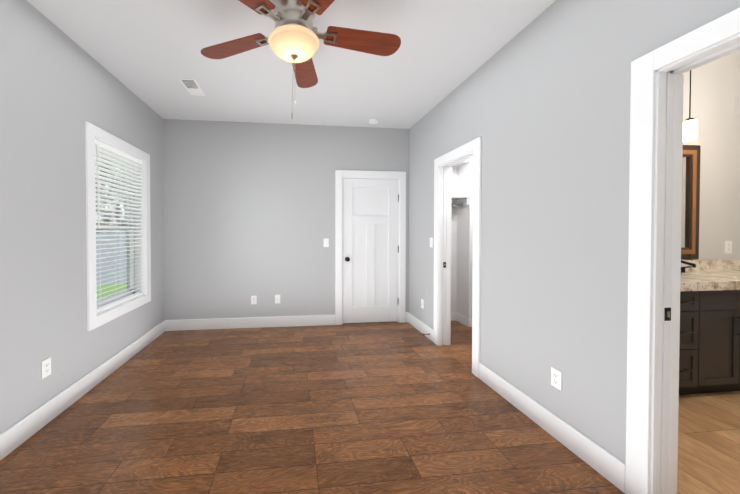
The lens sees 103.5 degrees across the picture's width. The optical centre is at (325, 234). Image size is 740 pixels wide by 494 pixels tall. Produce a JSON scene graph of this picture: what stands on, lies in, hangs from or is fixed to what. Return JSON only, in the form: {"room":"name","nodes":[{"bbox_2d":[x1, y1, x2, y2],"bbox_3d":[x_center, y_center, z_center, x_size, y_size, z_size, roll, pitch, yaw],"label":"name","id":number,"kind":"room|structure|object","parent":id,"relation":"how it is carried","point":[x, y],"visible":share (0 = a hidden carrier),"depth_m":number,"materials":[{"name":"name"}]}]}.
{"room":"empty bedroom","nodes":[
{"label":"empty bedroom","id":0,"kind":"room"},
{"bbox_2d":[0,0,164,433],"bbox_3d":[-1.929,-0.096,1.541,0.180,2.740,4.645,0,1,-6],"label":"wall","id":1,"kind":"structure","parent":0,"point":[58,87],"depth_m":2.00,"materials":[{"name":"grey paint"}]},
{"bbox_2d":[41,357,50,378],"bbox_3d":[-1.878,0.897,1.949,0.008,0.117,0.072,0,1,-6],"label":"electrical outlet","id":2,"kind":"object","parent":1,"relation":"attached to","point":[46,367],"visible":1,"depth_m":1.94,"materials":[{"name":"white plastic"}]},
{"bbox_2d":[0,320,167,460],"bbox_3d":[-1.833,1.204,1.568,0.019,0.140,4.411,0,1,-6],"label":"baseboard","id":3,"kind":"structure","parent":1,"relation":"attached to","point":[14,436],"depth_m":2.11,"materials":[{"name":"white wood"}]},
{"bbox_2d":[85,121,150,330],"bbox_3d":[-2.061,-0.073,2.827,0.194,1.695,1.024,0,1,-6],"label":"window unit","id":4,"kind":"structure","parent":1,"relation":"in","point":[130,270],"depth_m":2.88,"materials":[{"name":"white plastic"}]},
{"bbox_2d":[95,139,142,313],"bbox_3d":[-2.023,-0.074,2.831,0.070,1.502,0.832,0,1,-6],"label":"window blind","id":5,"kind":"object","parent":4,"relation":"attached to","point":[109,150],"visible":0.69,"depth_m":2.80,"materials":[{"name":"white plastic"}]},
{"bbox_2d":[163,119,408,319],"bbox_3d":[-0.454,-0.127,3.982,3.295,2.740,0.120,0,1,-6],"label":"wall","id":6,"kind":"structure","parent":0,"point":[249,209],"depth_m":3.87,"materials":[{"name":"grey paint"}]},
{"bbox_2d":[168,315,334,330],"bbox_3d":[-0.959,1.174,3.875,2.208,0.140,0.019,0,1,-6],"label":"baseboard","id":7,"kind":"structure","parent":6,"relation":"attached to","point":[309,320],"depth_m":3.86,"materials":[{"name":"white wood"}]},
{"bbox_2d":[251,296,256,303],"bbox_3d":[-0.955,0.873,3.874,0.072,0.117,0.008,0,1,-6],"label":"electrical outlet","id":8,"kind":"object","parent":6,"relation":"attached to","point":[253,299],"visible":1,"depth_m":3.87,"materials":[{"name":"white plastic"}]},
{"bbox_2d":[275,295,279,303],"bbox_3d":[-0.643,0.869,3.907,0.072,0.117,0.012,0,1,-6],"label":"outlet","id":9,"kind":"object","parent":6,"relation":"attached to","point":[277,298],"visible":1,"depth_m":3.91,"materials":[{"name":"white plastic"}]},
{"bbox_2d":[324,239,328,246],"bbox_3d":[0.013,0.108,3.968,0.072,0.117,0.017,0,1,-6],"label":"light switch","id":10,"kind":"object","parent":6,"relation":"attached to","point":[326,242],"visible":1,"depth_m":3.97,"materials":[{"name":"white plastic"}]},
{"bbox_2d":[335,170,405,324],"bbox_3d":[0.633,0.175,4.098,1.004,2.134,0.139,0,1,-6],"label":"door frame","id":11,"kind":"structure","parent":6,"relation":"attached to","point":[340,175],"depth_m":4.01,"materials":[{"name":"white wood"}]},
{"bbox_2d":[343,178,398,322],"bbox_3d":[0.643,0.224,4.038,0.797,2.013,0.105,0,1,-6],"label":"door","id":12,"kind":"structure","parent":6,"relation":"in","point":[370,250],"depth_m":4.06,"materials":[{"name":"white wood"}]},
{"bbox_2d":[27,0,555,128],"bbox_3d":[0.571,-1.519,1.802,5.210,0.100,4.645,0,1,-6],"label":"ceiling","id":13,"kind":"structure","parent":0,"point":[148,53],"depth_m":2.39,"materials":[{"name":"white paint"}]},
{"bbox_2d":[179,78,205,95],"bbox_3d":[-1.329,-1.478,2.906,0.150,0.010,0.330,0,1,-6],"label":"ceiling vent","id":14,"kind":"object","parent":13,"relation":"in","point":[192,86],"visible":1,"depth_m":2.89,"materials":[{"name":"white plastic"}]},
{"bbox_2d":[201,0,400,118],"bbox_3d":[-0.149,-1.068,1.678,1.247,0.799,1.256,0,1,-6],"label":"ceiling fan","id":15,"kind":"object","parent":13,"relation":"hanging from","point":[294,37],"visible":1,"depth_m":1.67,"materials":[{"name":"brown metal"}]},
{"bbox_2d":[368,118,378,123],"bbox_3d":[0.628,-1.476,3.759,0.136,0.036,0.136,0,1,-6],"label":"smoke detector","id":16,"kind":"object","parent":13,"relation":"attached to","point":[373,121],"visible":1,"depth_m":3.72,"materials":[{"name":"white plastic"}]},
{"bbox_2d":[0,321,624,493],"bbox_3d":[0.511,1.301,1.832,5.090,0.060,4.645,0,1,-6],"label":"floor","id":17,"kind":"structure","parent":0,"point":[394,407],"depth_m":1.91,"materials":[{"name":"brown wood"}]},
{"bbox_2d":[409,0,739,463],"bbox_3d":[1.495,-0.101,1.924,0.120,2.740,4.645,0,1,-6],"label":"wall","id":18,"kind":"structure","parent":0,"point":[540,104],"depth_m":1.80,"materials":[{"name":"grey paint"}]},
{"bbox_2d":[405,312,432,341],"bbox_3d":[1.220,1.176,3.743,0.031,0.140,0.766,0,1,-6],"label":"baseboard","id":19,"kind":"structure","parent":18,"relation":"attached to","point":[415,322],"depth_m":3.73,"materials":[{"name":"white wood"}]},
{"bbox_2d":[442,167,446,344],"bbox_3d":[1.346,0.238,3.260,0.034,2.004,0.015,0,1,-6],"label":"door","id":20,"kind":"structure","parent":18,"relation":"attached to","point":[444,259],"depth_m":3.26,"materials":[{"name":"white wood"}]},
{"bbox_2d":[433,137,481,377],"bbox_3d":[1.382,0.196,2.949,0.162,2.120,0.816,0,1,-6],"label":"trim","id":21,"kind":"structure","parent":18,"relation":"attached to","point":[464,152],"depth_m":3.24,"materials":[{"name":"white wood"}]},
{"bbox_2d":[479,362,625,492],"bbox_3d":[1.421,1.199,1.985,0.016,0.140,1.126,0,1,-6],"label":"baseboard","id":22,"kind":"structure","parent":18,"relation":"attached to","point":[608,466],"depth_m":1.75,"materials":[{"name":"white wood"}]},
{"bbox_2d":[551,367,561,390],"bbox_3d":[1.444,0.899,1.808,0.008,0.117,0.072,0,1,-6],"label":"electrical outlet","id":23,"kind":"object","parent":18,"relation":"attached to","point":[556,378],"visible":1,"depth_m":1.80,"materials":[{"name":"white plastic"}]},
{"bbox_2d":[660,73,673,493],"bbox_3d":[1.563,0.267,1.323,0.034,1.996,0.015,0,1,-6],"label":"door","id":24,"kind":"structure","parent":18,"relation":"in","point":[667,278],"depth_m":1.32,"materials":[{"name":"white wood"}]},
{"bbox_2d":[625,7,739,493],"bbox_3d":[1.610,0.226,0.917,0.162,2.112,1.006,0,1,-6],"label":"trim","id":25,"kind":"structure","parent":18,"relation":"attached to","point":[711,41],"depth_m":1.33,"materials":[{"name":"white wood"}]},
{"bbox_2d":[451,50,739,318],"bbox_3d":[2.349,-0.408,2.091,1.615,3.350,4.495,0,1,-6],"label":"wall","id":26,"kind":"structure","parent":0,"point":[715,98],"depth_m":2.78,"materials":[{"name":"grey paint"}]},
{"bbox_2d":[451,313,459,321],"bbox_3d":[1.627,1.185,4.165,0.576,0.112,0.019,0,1,-6],"label":"baseboard","id":27,"kind":"structure","parent":26,"relation":"attached to","point":[454,316],"depth_m":4.18,"materials":[{"name":"white wood"}]},
{"bbox_2d":[451,160,470,204],"bbox_3d":[1.630,-0.707,3.990,0.599,0.590,0.315,0,1,-6],"label":"closet shelf","id":28,"kind":"object","parent":26,"relation":"attached to","point":[463,200],"visible":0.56,"depth_m":3.99,"materials":[{"name":"white wood"}]},
{"bbox_2d":[464,317,471,326],"bbox_3d":[2.377,1.188,3.952,0.909,0.112,0.019,0,1,-6],"label":"baseboard","id":29,"kind":"structure","parent":26,"relation":"attached to","point":[467,322],"depth_m":3.91,"materials":[{"name":"white wood"}]},
{"bbox_2d":[681,145,700,258],"bbox_3d":[3.175,-0.305,2.691,0.700,1.070,0.034,0,1,-6],"label":"bathroom mirror","id":30,"kind":"object","parent":26,"relation":"attached to","point":[690,202],"visible":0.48,"depth_m":2.71,"materials":[{"name":"brown wood"}]},
{"bbox_2d":[681,259,739,270],"bbox_3d":[3.532,0.291,2.744,2.270,0.105,0.022,0,1,-6],"label":"backsplash","id":31,"kind":"structure","parent":26,"relation":"attached to","point":[686,265],"depth_m":2.75,"materials":[{"name":"beige stone"}]},
{"bbox_2d":[724,241,731,253],"bbox_3d":[3.894,0.118,2.792,0.085,0.125,0.008,0,1,-6],"label":"outlet","id":32,"kind":"object","parent":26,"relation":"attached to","point":[727,247],"visible":1,"depth_m":2.79,"materials":[{"name":"white plastic"}]},
{"bbox_2d":[677,391,739,493],"bbox_3d":[3.351,1.307,1.343,3.555,0.060,3.040,0,1,-6],"label":"floor","id":33,"kind":"structure","parent":0,"point":[708,443],"depth_m":1.76,"materials":[{"name":"brown wood"}]},
{"bbox_2d":[679,287,739,394],"bbox_3d":[3.559,0.839,2.506,2.240,0.845,0.514,0,1,-6],"label":"bathroom vanity","id":34,"kind":"object","parent":33,"relation":"on","point":[709,354],"depth_m":2.23,"materials":[{"name":"grey wood"}]},
{"bbox_2d":[680,271,739,290],"bbox_3d":[3.559,0.382,2.505,2.270,0.070,0.506,0,1,-6],"label":"countertop","id":35,"kind":"structure","parent":34,"relation":"on","point":[690,280],"depth_m":2.27,"materials":[{"name":"beige stone"}]},
{"bbox_3d":[3.440,-2.123,1.309,3.615,0.100,3.040,0,1,-6],"label":"ceiling","id":36,"kind":"structure","parent":0,"visible":0},
{"bbox_2d":[683,70,696,141],"bbox_3d":[3.210,-1.458,2.539,0.116,1.261,0.116,0,1,-6],"label":"pendant light","id":37,"kind":"object","parent":36,"relation":"hanging from","point":[689,129],"visible":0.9,"depth_m":2.53,"materials":[{"name":"white glass"}]},
{"label":"outside","id":38,"kind":"structure","parent":0,"visible":0},
{"bbox_2d":[95,155,126,284],"bbox_3d":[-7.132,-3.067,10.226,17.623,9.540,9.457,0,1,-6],"label":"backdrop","id":39,"kind":"structure","parent":38,"point":[109,272],"depth_m":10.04,"materials":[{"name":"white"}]},
{"bbox_2d":[96,283,126,299],"bbox_3d":[-22.211,1.750,10.107,38.190,0.070,65.000,0,1,-6],"label":"lawn","id":40,"kind":"structure","parent":38,"point":[111,288],"depth_m":9.14,"materials":[{"name":"green plant"}]}
]}

